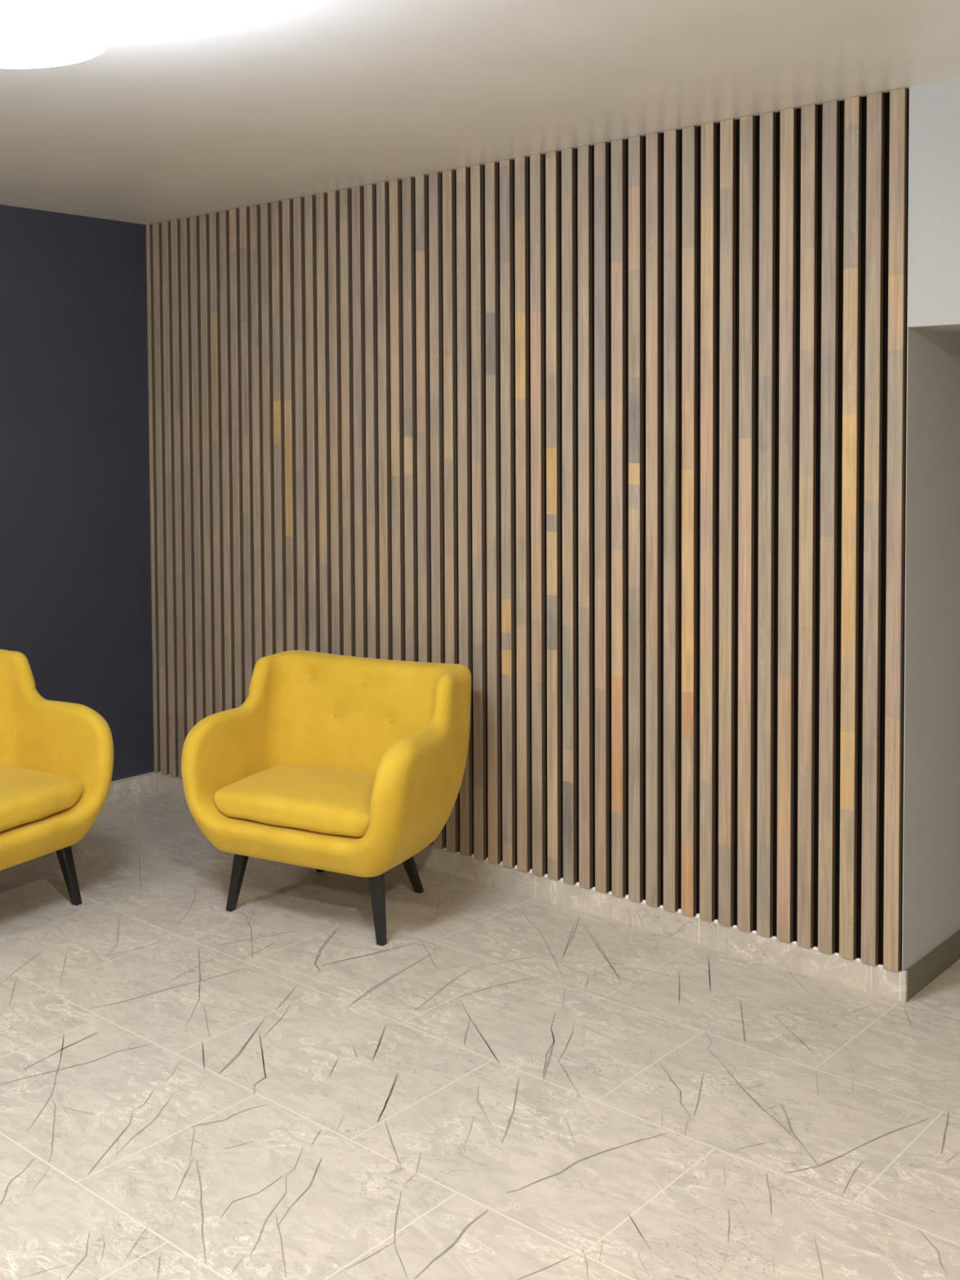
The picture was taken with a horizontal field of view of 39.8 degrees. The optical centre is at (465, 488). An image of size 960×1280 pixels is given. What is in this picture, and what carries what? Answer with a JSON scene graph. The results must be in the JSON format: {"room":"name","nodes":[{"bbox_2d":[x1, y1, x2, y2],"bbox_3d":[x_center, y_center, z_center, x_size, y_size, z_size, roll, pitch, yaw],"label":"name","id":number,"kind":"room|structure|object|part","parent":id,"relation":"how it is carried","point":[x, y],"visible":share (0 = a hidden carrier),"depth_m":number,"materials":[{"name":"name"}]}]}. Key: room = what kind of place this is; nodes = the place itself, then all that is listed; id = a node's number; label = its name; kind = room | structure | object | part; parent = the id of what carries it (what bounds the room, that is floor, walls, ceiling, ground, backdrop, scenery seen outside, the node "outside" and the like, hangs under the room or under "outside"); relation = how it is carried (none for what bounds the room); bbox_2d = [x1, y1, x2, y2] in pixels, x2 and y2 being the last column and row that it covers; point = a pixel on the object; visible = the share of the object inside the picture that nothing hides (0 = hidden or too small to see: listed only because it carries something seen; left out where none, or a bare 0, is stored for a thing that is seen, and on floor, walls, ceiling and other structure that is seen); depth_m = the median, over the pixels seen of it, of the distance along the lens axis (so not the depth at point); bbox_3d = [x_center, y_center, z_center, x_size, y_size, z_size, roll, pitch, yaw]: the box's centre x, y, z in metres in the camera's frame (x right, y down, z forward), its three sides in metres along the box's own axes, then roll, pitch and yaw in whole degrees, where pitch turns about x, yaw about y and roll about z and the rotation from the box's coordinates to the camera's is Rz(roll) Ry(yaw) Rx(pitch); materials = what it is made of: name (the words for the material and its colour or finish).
{"room":"lobby","nodes":[
{"label":"lobby","id":0,"kind":"room"},
{"bbox_2d":[0,204,154,782],"bbox_3d":[-3.732,0.208,3.612,0.200,2.600,7.250,2,3,41],"label":"wall","id":1,"kind":"structure","parent":0,"point":[76,593],"depth_m":5.80,"materials":[{"name":"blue paint"}]},
{"bbox_2d":[105,771,156,802],"bbox_3d":[-3.729,1.471,3.499,0.010,0.085,6.998,2,3,41],"label":"baseboard","id":2,"kind":"structure","parent":1,"relation":"attached to","point":[144,783],"depth_m":6.04,"materials":[{"name":"ceramic"}]},
{"bbox_2d":[0,790,959,1279],"bbox_3d":[0.179,1.610,1.835,8.700,0.101,10.000,2,3,41],"label":"floor","id":3,"kind":"structure","parent":0,"point":[511,1085],"depth_m":3.33,"materials":[{"name":"tile"}]},
{"bbox_2d":[0,648,114,905],"bbox_3d":[-1.722,1.034,4.445,0.674,0.861,0.921,1,3,30],"label":"armchair","id":4,"kind":"object","parent":3,"relation":"on","point":[56,757],"visible":1,"depth_m":4.62,"materials":[{"name":"yellow fabric"}]},
{"bbox_2d":[0,764,82,831],"bbox_3d":[-1.666,1.051,4.414,0.449,0.120,0.684,1,3,30],"label":"seat cushion","id":5,"kind":"object","parent":4,"relation":"on","point":[33,797],"depth_m":4.48,"materials":[{"name":"yellow fabric"}]},
{"bbox_3d":[-1.394,1.331,4.629,0.070,0.248,0.080,1,3,30],"label":"leg","id":6,"kind":"part","parent":4,"relation":"part of","materials":[{"name":"black wood"}]},
{"bbox_2d":[181,649,471,946],"bbox_3d":[-0.459,1.036,4.588,0.890,0.832,0.651,1,3,28],"label":"armchair","id":7,"kind":"object","parent":3,"relation":"on","point":[354,766],"visible":1,"depth_m":4.52,"materials":[{"name":"yellow fabric"}]},
{"bbox_3d":[-0.781,1.334,4.581,0.074,0.240,0.070,1,3,28],"label":"leg","id":8,"kind":"part","parent":7,"relation":"part of","materials":[{"name":"black wood"}]},
{"bbox_2d":[213,763,375,836],"bbox_3d":[-0.488,1.054,4.534,0.660,0.116,0.434,1,3,28],"label":"seat cushion","id":9,"kind":"object","parent":7,"relation":"on","point":[273,799],"depth_m":4.43,"materials":[{"name":"yellow fabric"}]},
{"bbox_3d":[-0.565,1.316,4.883,0.051,0.250,0.228,0,2,18],"label":"leg","id":10,"kind":"part","parent":7,"relation":"part of","materials":[{"name":"black wood"}]},
{"bbox_3d":[-0.283,1.343,4.289,0.078,0.240,0.068,1,3,28],"label":"leg","id":11,"kind":"part","parent":7,"relation":"part of","materials":[{"name":"black wood"}]},
{"bbox_3d":[-0.206,1.322,4.685,0.046,0.250,0.174,1,3,28],"label":"leg","id":12,"kind":"part","parent":7,"relation":"part of","materials":[{"name":"black wood"}]},
{"bbox_2d":[0,0,959,224],"bbox_3d":[0.203,-1.086,1.694,8.600,0.100,10.000,2,3,41],"label":"ceiling","id":13,"kind":"structure","parent":0,"point":[193,108],"depth_m":3.65,"materials":[{"name":"white paint"}]},
{"bbox_2d":[0,0,115,68],"bbox_3d":[-0.940,-0.963,2.533,0.520,0.202,0.520,2,3,41],"label":"ceiling lamp","id":14,"kind":"object","parent":13,"relation":"attached to","point":[34,33],"visible":1,"depth_m":2.52,"materials":[{"name":"white metal"}]},
{"bbox_2d":[902,116,959,989],"bbox_3d":[2.058,0.130,4.776,0.113,2.600,2.600,2,3,41],"label":"wall","id":15,"kind":"structure","parent":0,"point":[931,915],"depth_m":3.91,"materials":[{"name":"grey paint"}]},
{"bbox_2d":[902,929,959,1002],"bbox_3d":[2.111,1.386,4.786,0.010,0.090,2.601,2,3,41],"label":"baseboard","id":16,"kind":"structure","parent":15,"relation":"attached to","point":[924,971],"depth_m":3.94,"materials":[{"name":"ceramic"}]},
{"bbox_2d":[907,78,959,332],"bbox_3d":[3.075,-0.742,2.296,4.634,0.668,0.250,2,3,41],"label":"wall header","id":17,"kind":"structure","parent":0,"point":[934,186],"depth_m":3.67,"materials":[{"name":"grey paint"}]},
{"bbox_3d":[-0.120,0.127,5.140,3.653,2.600,0.205,2,3,41],"label":"wall","id":18,"kind":"structure","parent":0,"visible":0},
{"bbox_2d":[146,87,909,972],"bbox_3d":[-0.088,0.094,4.939,3.562,2.517,0.053,2,3,41],"label":"panelling","id":19,"kind":"object","parent":18,"relation":"attached to","point":[611,435],"visible":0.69,"depth_m":4.45,"materials":[{"name":"brown wood"}]},
{"bbox_2d":[155,771,902,1001],"bbox_3d":[-0.077,1.392,4.993,3.566,0.084,0.045,2,3,41],"label":"baseboard","id":20,"kind":"structure","parent":18,"relation":"attached to","point":[875,980],"depth_m":4.33,"materials":[{"name":"ceramic"}]}
]}

